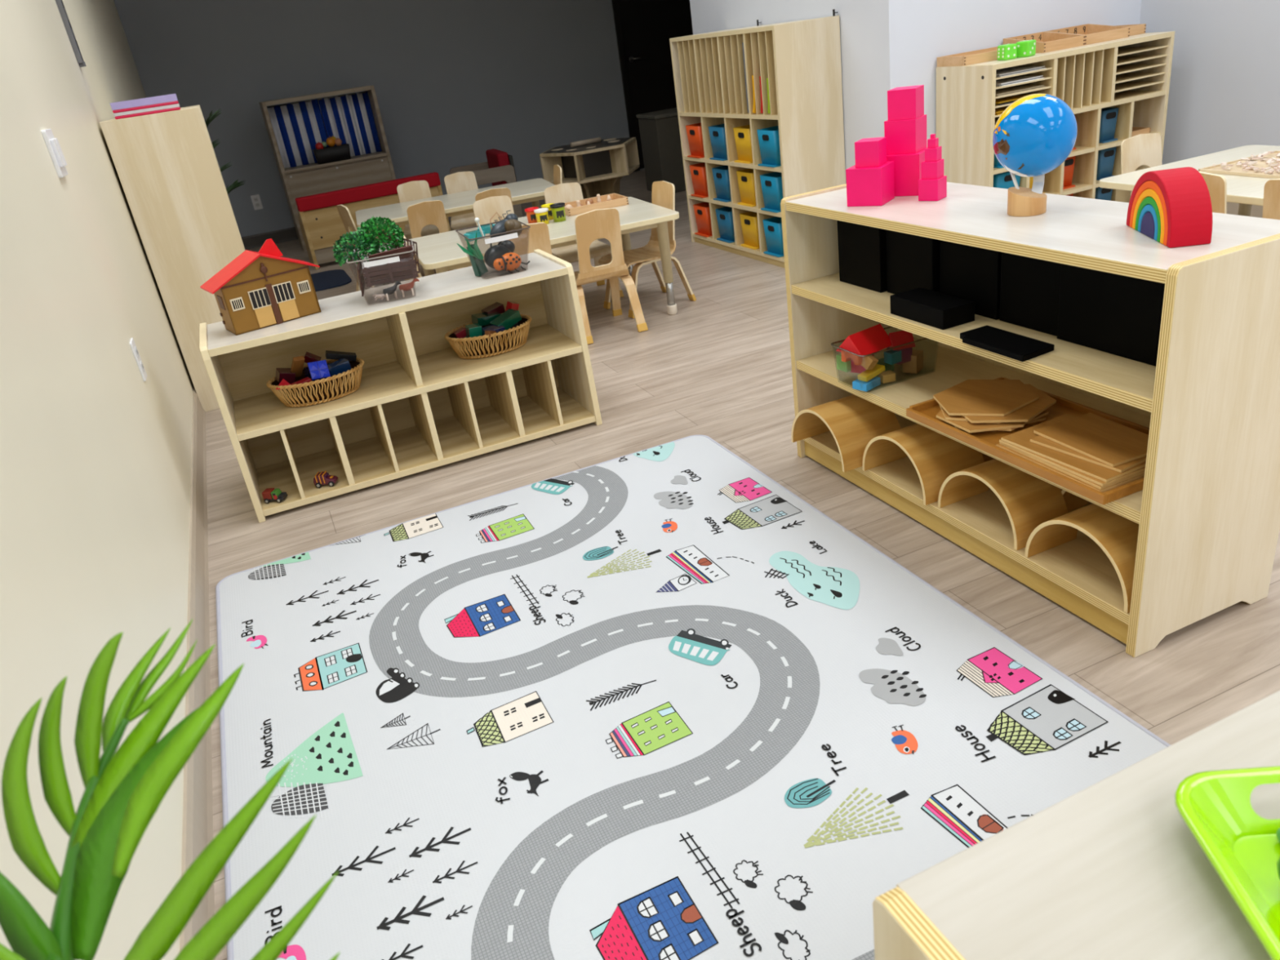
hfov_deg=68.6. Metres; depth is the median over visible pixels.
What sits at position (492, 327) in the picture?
block
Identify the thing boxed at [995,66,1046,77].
paper stack
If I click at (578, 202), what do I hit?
wooden piece
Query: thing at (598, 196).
wooden piece
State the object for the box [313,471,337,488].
toy car
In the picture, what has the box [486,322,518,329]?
block
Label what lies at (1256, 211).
baseboard
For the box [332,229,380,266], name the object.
bush
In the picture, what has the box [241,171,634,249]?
baseboard
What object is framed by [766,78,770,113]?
folder
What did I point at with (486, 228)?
toy viewer
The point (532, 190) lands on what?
table
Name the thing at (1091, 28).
panel
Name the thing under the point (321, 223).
bench
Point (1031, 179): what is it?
storage bin
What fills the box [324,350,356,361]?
block
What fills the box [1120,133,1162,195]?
child chair
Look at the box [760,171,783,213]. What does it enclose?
storage bin
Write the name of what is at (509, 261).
toy ladybird
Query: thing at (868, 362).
building block
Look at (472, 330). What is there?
block
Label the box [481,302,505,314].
block
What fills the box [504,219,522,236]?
toy beetle
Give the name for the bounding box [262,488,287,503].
toy truck
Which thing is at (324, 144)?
fruit
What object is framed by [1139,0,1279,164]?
wall
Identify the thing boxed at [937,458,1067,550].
arch
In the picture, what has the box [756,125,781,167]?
storage bin
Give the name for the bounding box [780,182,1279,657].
shelf
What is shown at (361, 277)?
fence
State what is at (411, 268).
fence
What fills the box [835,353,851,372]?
building block
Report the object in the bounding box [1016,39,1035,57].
die
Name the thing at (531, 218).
tub
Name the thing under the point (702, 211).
storage bin
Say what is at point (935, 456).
arch
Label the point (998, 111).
paper stack
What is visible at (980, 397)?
board
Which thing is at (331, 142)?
fruit
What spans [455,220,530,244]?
bin
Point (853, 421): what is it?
arch
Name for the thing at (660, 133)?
base cabinet
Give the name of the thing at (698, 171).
storage bin
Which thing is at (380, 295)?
animal
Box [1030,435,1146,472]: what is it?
rectangular board
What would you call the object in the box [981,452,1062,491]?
arch
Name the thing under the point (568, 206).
wooden piece
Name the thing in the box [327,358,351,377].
block
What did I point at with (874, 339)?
building block
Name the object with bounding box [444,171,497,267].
child chair
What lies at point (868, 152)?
cube
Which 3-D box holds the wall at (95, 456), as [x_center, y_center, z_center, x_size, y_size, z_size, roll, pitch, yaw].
[-1.188,-0.664,1.468,0.100,2.700,14.100,-17,27,-18]
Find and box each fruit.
[315,142,323,149]
[321,141,326,147]
[326,136,335,146]
[334,137,342,146]
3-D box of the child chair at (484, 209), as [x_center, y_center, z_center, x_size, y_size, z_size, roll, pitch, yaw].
[-0.675,-1.139,4.796,0.310,0.570,0.364,-15,26,-14]
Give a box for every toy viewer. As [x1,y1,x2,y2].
[463,230,485,241]
[477,224,494,234]
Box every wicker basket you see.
[266,357,364,407]
[444,314,531,359]
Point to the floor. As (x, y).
(718, 368)
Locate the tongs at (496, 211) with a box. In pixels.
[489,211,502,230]
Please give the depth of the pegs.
4.74 m
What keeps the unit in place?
on the floor
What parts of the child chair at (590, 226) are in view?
leg frame, backrest, seat, leg frame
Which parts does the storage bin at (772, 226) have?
lid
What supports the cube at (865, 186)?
on the shelf at (1206, 510)
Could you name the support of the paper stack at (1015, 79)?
on the bookcase at (1131, 74)
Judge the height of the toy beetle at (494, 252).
0.128 m
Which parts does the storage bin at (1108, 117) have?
lid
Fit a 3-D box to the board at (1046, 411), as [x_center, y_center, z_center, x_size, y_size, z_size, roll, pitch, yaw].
[0.819,-0.160,2.173,0.256,0.006,0.194,-22,28,-26]
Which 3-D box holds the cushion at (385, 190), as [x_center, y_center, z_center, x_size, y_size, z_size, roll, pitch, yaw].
[-1.948,-2.077,6.763,1.024,0.093,0.090,-17,27,-18]
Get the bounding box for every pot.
[524,206,538,223]
[533,208,549,224]
[541,203,553,220]
[549,202,565,222]
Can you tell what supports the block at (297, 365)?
in the wicker basket at (322, 390)
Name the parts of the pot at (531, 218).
lid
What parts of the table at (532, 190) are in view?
apron rail, leg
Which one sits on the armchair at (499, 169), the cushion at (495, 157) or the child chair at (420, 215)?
the cushion at (495, 157)
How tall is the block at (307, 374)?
0.059 m
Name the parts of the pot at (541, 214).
lid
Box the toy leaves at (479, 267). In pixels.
[466,244,488,276]
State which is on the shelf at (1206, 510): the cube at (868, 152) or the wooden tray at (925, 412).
the wooden tray at (925, 412)
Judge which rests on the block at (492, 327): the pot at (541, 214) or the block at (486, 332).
the block at (486, 332)
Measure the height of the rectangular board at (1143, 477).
0.006 m
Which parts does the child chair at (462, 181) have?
backrest, seat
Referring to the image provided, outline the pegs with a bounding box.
[564,193,613,207]
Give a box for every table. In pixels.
[355,177,555,285]
[408,196,679,315]
[1098,145,1279,216]
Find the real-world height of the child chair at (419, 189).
0.570 m
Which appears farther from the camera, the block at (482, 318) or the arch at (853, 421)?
the block at (482, 318)
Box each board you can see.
[933,379,1039,416]
[936,409,1026,432]
[938,404,1000,423]
[945,415,1045,431]
[953,408,1048,431]
[962,383,1056,422]
[995,443,1144,492]
[999,439,1145,486]
[999,442,1145,489]
[1000,413,1146,482]
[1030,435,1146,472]
[1033,412,1148,466]
[1102,476,1144,493]
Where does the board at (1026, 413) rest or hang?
on the board at (946, 415)
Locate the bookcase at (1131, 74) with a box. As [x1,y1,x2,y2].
[936,31,1174,200]
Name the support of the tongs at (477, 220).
in the bin at (500, 238)
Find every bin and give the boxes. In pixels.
[346,240,413,267]
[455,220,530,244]
[685,122,704,158]
[689,162,708,198]
[693,201,712,237]
[708,124,727,160]
[711,164,731,202]
[715,206,734,243]
[733,124,752,164]
[736,168,755,206]
[739,211,759,249]
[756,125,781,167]
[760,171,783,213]
[762,216,784,257]
[831,326,927,356]
[993,154,1003,168]
[993,171,1020,188]
[1029,177,1045,193]
[1062,155,1075,189]
[1094,186,1112,200]
[1096,146,1116,180]
[1098,107,1118,142]
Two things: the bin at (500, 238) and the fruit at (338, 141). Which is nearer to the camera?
the bin at (500, 238)
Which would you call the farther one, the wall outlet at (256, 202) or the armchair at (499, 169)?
the wall outlet at (256, 202)
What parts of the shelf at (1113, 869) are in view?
panel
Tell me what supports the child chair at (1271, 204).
on the floor
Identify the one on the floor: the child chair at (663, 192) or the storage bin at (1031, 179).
the child chair at (663, 192)
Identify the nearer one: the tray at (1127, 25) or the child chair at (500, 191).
the tray at (1127, 25)
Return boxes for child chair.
[336,204,393,291]
[393,233,422,279]
[396,180,456,270]
[404,200,463,280]
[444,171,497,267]
[471,187,513,266]
[472,195,514,226]
[504,222,551,255]
[543,182,623,297]
[553,164,562,185]
[573,208,648,344]
[598,180,696,318]
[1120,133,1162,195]
[1199,171,1226,213]
[1262,178,1279,219]
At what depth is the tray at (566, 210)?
4.55 m
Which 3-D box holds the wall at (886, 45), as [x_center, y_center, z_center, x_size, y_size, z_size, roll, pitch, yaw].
[2.281,-3.112,5.505,3.486,2.700,1.967,-17,27,-18]
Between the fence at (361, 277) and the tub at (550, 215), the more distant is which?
the tub at (550, 215)
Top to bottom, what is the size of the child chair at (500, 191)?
0.570 m
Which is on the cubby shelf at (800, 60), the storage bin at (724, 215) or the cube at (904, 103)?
the storage bin at (724, 215)
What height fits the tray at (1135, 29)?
0.044 m
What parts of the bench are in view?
panel, rail, panel, panel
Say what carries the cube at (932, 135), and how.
on the cube at (931, 143)
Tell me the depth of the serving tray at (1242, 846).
0.71 m
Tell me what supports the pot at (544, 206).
on the table at (440, 252)
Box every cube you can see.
[845,160,894,206]
[854,137,886,168]
[884,114,926,155]
[886,149,924,196]
[887,84,924,120]
[918,175,946,200]
[921,159,943,179]
[924,146,942,161]
[927,137,938,148]
[930,133,935,138]
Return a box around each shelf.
[199,248,602,522]
[669,8,845,268]
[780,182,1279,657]
[872,690,1279,959]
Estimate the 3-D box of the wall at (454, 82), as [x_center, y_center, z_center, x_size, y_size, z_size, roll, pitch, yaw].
[-0.850,-4.066,8.480,6.785,2.700,0.100,-17,27,-18]
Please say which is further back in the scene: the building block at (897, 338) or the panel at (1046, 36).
the panel at (1046, 36)
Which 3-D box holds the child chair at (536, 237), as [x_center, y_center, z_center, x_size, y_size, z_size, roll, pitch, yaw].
[-0.513,-0.868,4.178,0.310,0.570,0.364,-18,27,-20]
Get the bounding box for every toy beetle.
[484,240,515,268]
[489,209,518,237]
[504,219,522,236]
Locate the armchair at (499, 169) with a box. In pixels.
[449,148,523,217]
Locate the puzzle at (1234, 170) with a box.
[1209,152,1279,174]
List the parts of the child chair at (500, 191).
backrest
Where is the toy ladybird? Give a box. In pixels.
[493,252,529,273]
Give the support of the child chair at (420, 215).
on the floor
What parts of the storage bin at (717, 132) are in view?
lid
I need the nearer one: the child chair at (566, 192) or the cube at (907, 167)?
the cube at (907, 167)
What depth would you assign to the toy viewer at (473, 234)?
3.11 m
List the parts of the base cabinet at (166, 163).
panel, panel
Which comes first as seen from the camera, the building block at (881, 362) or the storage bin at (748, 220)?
the building block at (881, 362)
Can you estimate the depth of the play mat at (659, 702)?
1.82 m
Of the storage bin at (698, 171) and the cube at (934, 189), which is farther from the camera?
the storage bin at (698, 171)
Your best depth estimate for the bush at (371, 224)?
3.00 m
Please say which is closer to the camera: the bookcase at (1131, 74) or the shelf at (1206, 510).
the shelf at (1206, 510)
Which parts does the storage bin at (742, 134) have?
lid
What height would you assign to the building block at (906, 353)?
0.040 m
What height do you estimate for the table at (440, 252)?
0.470 m
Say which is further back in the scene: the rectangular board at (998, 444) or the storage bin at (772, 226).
the storage bin at (772, 226)
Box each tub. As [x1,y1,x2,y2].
[525,211,537,223]
[548,208,553,220]
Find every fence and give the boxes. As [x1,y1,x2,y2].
[357,257,364,296]
[361,258,418,287]
[368,244,413,276]
[388,233,419,273]
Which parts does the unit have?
panel, panel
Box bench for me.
[295,172,450,269]
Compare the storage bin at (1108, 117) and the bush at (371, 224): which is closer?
the bush at (371, 224)
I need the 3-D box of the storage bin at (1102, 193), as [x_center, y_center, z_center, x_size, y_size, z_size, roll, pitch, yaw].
[2.273,-1.436,4.774,0.105,0.146,0.256,-17,27,-18]
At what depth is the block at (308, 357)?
3.07 m
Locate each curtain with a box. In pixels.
[266,99,328,168]
[318,91,381,156]
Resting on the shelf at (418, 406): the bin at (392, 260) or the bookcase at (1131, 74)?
the bin at (392, 260)
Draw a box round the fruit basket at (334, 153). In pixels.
[312,143,351,164]
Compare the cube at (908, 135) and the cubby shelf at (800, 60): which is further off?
the cubby shelf at (800, 60)
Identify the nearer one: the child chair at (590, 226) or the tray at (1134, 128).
the child chair at (590, 226)
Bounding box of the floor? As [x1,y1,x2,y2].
[205,168,1279,959]
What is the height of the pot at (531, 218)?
0.068 m
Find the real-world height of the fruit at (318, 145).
0.070 m
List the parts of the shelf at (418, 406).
panel, panel, panel, panel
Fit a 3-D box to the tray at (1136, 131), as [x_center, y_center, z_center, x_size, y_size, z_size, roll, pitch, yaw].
[2.396,-1.745,4.710,0.170,0.024,0.240,-17,27,-18]
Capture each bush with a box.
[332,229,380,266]
[355,216,404,255]
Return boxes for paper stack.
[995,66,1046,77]
[995,75,1044,86]
[995,84,1045,96]
[995,93,1032,105]
[995,105,1008,115]
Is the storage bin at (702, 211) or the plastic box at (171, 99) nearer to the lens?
the plastic box at (171, 99)
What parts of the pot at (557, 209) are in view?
lid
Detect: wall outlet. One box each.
[129,337,146,382]
[250,194,262,209]
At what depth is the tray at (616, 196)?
4.71 m
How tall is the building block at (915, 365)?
0.050 m
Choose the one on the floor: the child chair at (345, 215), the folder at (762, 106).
the child chair at (345, 215)
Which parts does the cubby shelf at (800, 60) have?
panel, panel, panel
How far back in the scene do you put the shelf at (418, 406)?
3.21 m
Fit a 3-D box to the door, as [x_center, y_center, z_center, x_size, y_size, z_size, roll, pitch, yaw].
[0.271,-4.146,8.941,1.060,2.150,0.154,-17,27,-18]
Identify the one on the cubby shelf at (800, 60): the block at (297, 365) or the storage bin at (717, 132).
the storage bin at (717, 132)
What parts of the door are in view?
handle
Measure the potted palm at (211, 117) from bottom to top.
1.155 m
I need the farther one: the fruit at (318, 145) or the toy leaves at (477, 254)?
the fruit at (318, 145)
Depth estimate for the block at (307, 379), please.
2.99 m
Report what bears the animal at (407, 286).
in the bin at (392, 260)
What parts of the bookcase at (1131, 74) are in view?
panel, slot shelf, slot shelf, slot shelf, slot shelf, panel, slot shelf, slot shelf, slot shelf, slot shelf, slot shelf, panel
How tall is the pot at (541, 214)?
0.068 m
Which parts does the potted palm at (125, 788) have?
frond stem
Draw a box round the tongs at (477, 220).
[475,217,485,239]
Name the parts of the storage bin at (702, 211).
lid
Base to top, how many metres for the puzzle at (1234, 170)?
0.006 m
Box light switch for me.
[40,128,67,177]
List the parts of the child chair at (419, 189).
backrest, seat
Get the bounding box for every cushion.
[295,172,440,212]
[485,148,510,186]
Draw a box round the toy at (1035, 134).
[992,93,1077,216]
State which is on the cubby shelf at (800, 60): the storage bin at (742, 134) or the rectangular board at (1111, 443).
the storage bin at (742, 134)
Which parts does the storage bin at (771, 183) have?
lid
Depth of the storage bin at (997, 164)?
4.33 m
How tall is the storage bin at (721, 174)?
0.175 m
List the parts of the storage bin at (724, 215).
lid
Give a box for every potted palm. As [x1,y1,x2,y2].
[0,617,340,959]
[204,108,245,194]
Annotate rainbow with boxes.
[1126,166,1212,248]
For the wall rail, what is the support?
attached to the wall at (95, 456)
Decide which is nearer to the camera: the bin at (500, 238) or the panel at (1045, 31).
the bin at (500, 238)
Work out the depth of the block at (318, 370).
3.00 m
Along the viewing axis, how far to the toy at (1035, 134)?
1.95 m
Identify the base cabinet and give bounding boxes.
[99,105,245,411]
[635,107,685,192]
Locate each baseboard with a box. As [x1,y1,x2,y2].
[179,386,215,959]
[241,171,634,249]
[1226,201,1262,217]
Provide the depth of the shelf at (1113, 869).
0.71 m
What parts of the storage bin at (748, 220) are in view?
lid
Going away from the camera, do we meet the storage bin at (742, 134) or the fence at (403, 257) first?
the fence at (403, 257)
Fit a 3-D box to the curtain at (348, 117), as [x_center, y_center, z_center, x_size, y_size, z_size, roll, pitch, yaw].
[-2.334,-2.856,7.571,0.389,0.460,0.030,-17,27,-18]
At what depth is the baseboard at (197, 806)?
2.13 m
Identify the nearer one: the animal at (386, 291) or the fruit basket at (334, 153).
the animal at (386, 291)
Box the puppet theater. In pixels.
[258,84,395,251]
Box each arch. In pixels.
[791,394,901,471]
[862,423,984,505]
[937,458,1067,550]
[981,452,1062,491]
[1024,503,1139,613]
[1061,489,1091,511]
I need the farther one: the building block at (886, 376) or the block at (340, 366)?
the block at (340, 366)
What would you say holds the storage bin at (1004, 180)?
on the bookcase at (1131, 74)
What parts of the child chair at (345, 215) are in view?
backrest, leg frame, seat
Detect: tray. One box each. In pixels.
[564,193,628,216]
[564,206,568,216]
[613,193,625,199]
[906,377,1149,504]
[937,46,997,66]
[937,56,963,66]
[960,324,1054,361]
[962,49,997,66]
[1003,31,1042,44]
[1003,31,1084,53]
[1004,38,1042,53]
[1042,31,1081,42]
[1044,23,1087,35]
[1044,23,1129,44]
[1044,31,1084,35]
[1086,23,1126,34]
[1114,23,1142,26]
[1114,23,1146,35]
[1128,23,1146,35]
[1131,126,1151,137]
[1132,126,1147,130]
[1174,765,1279,959]
[1198,150,1279,178]
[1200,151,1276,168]
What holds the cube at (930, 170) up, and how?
on the cube at (934, 189)
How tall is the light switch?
0.116 m
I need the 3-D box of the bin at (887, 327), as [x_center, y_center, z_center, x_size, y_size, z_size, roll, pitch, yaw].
[0.651,-0.325,2.486,0.255,0.105,0.147,-17,27,-18]
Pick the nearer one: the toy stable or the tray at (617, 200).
the toy stable
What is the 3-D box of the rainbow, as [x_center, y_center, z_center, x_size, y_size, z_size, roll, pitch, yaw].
[0.957,-0.502,1.697,0.068,0.114,0.204,-5,26,8]
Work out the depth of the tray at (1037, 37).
4.53 m
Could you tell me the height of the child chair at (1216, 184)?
0.570 m
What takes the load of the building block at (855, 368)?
in the bin at (887, 327)
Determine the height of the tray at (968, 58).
0.042 m
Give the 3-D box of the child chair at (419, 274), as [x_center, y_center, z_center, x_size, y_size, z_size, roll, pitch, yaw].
[-0.922,-0.912,4.398,0.364,0.570,0.310,-22,29,-27]
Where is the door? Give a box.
[611,0,693,171]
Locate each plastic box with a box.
[109,93,178,113]
[113,103,180,119]
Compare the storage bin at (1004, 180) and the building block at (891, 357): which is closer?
the building block at (891, 357)
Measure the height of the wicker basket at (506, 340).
0.086 m
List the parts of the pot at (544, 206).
lid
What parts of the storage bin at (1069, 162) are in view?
lid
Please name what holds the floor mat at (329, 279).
on the floor
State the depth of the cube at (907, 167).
2.34 m
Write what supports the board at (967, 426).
on the board at (1046, 411)
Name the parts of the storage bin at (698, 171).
lid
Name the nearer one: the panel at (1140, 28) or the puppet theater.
the panel at (1140, 28)
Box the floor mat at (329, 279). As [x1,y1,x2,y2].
[311,269,351,291]
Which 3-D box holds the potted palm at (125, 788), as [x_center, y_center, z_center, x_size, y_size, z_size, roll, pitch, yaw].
[-0.244,0.570,0.646,0.263,0.943,0.347,-17,27,-18]
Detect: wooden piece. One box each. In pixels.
[564,204,572,208]
[576,200,580,206]
[585,198,593,204]
[596,194,600,202]
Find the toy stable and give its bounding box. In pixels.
[200,238,321,335]
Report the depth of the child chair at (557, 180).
5.70 m
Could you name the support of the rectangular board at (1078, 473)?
on the rectangular board at (1073, 475)
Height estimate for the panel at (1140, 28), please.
0.042 m
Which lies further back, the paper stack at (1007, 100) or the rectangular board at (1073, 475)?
the paper stack at (1007, 100)
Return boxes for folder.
[742,42,748,112]
[751,75,756,113]
[759,75,763,113]
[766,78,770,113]
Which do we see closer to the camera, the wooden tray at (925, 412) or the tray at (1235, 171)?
the wooden tray at (925, 412)
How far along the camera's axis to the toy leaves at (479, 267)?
3.15 m
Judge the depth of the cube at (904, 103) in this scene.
2.30 m
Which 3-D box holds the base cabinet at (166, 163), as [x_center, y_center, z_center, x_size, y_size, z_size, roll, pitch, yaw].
[-2.039,-1.078,4.365,0.362,1.190,1.166,-17,27,-18]
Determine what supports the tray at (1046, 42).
on the bookcase at (1131, 74)
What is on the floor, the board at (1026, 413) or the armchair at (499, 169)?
the armchair at (499, 169)
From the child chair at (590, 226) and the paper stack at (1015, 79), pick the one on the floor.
the child chair at (590, 226)
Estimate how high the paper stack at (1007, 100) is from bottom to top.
0.012 m
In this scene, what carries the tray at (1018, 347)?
on the shelf at (1206, 510)
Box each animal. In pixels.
[372,293,385,300]
[382,280,400,300]
[399,278,419,297]
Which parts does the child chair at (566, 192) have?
backrest, seat, leg frame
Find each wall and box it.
[0,0,193,959]
[113,0,629,236]
[689,0,1142,183]
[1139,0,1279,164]
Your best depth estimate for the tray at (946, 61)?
4.31 m
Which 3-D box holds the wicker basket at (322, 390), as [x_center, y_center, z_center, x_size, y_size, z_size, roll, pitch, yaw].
[-1.050,-0.315,3.070,0.320,0.086,0.235,-18,27,-19]
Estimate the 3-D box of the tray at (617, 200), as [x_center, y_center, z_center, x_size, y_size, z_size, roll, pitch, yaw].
[-0.236,-1.366,4.655,0.310,0.036,0.200,-16,26,-15]
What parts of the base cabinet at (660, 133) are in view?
lid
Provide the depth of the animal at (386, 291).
2.99 m
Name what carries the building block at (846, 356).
in the bin at (887, 327)
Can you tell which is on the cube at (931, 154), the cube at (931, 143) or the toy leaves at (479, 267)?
the cube at (931, 143)
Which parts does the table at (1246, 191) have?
leg, leg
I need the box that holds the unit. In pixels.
[539,137,639,199]
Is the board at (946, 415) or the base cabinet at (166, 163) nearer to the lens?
the board at (946, 415)
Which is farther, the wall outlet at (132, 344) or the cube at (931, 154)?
the wall outlet at (132, 344)
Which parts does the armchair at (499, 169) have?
arm frame, arm frame, panel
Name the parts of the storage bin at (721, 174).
lid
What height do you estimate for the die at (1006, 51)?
0.064 m
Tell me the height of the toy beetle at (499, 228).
0.081 m
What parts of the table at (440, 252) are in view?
leg, leg, apron rail, leg, leg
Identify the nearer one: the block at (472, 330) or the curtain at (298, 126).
the block at (472, 330)
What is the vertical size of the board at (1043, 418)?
0.006 m
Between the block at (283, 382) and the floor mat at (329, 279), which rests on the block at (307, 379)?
the block at (283, 382)
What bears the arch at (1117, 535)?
on the shelf at (1206, 510)
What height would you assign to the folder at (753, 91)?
0.180 m
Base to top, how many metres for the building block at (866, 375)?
0.022 m
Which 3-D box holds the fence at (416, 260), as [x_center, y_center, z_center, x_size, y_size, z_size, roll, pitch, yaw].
[-0.770,-0.740,3.071,0.026,0.149,0.163,5,29,27]
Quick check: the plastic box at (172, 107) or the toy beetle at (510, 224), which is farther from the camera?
the plastic box at (172, 107)
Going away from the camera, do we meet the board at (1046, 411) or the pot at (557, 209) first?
the board at (1046, 411)
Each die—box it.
[997,43,1017,60]
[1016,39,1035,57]
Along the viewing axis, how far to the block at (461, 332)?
3.23 m
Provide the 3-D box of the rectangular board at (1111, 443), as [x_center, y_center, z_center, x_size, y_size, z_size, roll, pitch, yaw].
[0.935,-0.085,1.905,0.150,0.006,0.210,-16,26,-16]
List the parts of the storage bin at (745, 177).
lid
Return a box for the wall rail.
[55,0,86,66]
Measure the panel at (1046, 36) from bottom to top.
0.072 m
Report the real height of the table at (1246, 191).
0.470 m
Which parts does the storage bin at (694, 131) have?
lid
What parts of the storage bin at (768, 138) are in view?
lid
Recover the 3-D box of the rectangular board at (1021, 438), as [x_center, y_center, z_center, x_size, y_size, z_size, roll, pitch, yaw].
[0.907,-0.070,1.913,0.190,0.006,0.265,-18,27,-20]
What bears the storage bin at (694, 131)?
on the cubby shelf at (800, 60)
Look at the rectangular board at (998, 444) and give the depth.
1.83 m
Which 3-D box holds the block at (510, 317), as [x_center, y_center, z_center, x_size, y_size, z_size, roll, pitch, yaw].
[-0.468,-0.554,3.269,0.106,0.063,0.053,-28,32,-36]
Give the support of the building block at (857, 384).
in the bin at (887, 327)
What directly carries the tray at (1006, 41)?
on the tray at (1046, 42)
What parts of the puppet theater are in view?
panel, curtain rod, rail, panel, panel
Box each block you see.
[275,368,295,384]
[275,378,290,389]
[290,355,304,377]
[290,377,311,391]
[303,366,326,381]
[304,351,321,363]
[306,360,330,380]
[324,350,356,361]
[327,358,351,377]
[453,326,466,337]
[465,323,482,337]
[471,311,500,325]
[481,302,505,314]
[481,324,505,335]
[484,330,496,337]
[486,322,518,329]
[488,308,521,329]
[505,301,519,311]
[835,324,891,357]
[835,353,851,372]
[840,350,862,365]
[850,354,874,373]
[852,376,880,391]
[857,364,884,382]
[861,355,878,369]
[876,357,893,377]
[878,369,895,383]
[884,349,902,364]
[886,346,912,364]
[888,330,915,350]
[902,349,923,373]
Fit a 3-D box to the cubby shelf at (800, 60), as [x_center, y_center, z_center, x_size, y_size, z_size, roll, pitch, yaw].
[0.641,-1.881,5.203,0.366,1.195,1.157,-17,27,-18]
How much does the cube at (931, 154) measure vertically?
0.030 m
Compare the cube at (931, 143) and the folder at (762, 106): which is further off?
the folder at (762, 106)
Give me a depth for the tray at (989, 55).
4.26 m
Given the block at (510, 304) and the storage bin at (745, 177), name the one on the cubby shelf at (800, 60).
the storage bin at (745, 177)
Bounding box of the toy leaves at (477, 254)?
[456,232,484,259]
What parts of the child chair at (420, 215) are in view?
backrest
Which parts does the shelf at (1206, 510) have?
panel, panel, panel, panel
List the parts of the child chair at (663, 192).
leg frame, seat, leg frame, backrest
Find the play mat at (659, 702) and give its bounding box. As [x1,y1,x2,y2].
[215,435,1170,959]
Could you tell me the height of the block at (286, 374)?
0.060 m
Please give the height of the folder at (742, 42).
0.332 m
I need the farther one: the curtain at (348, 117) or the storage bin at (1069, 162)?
the curtain at (348, 117)

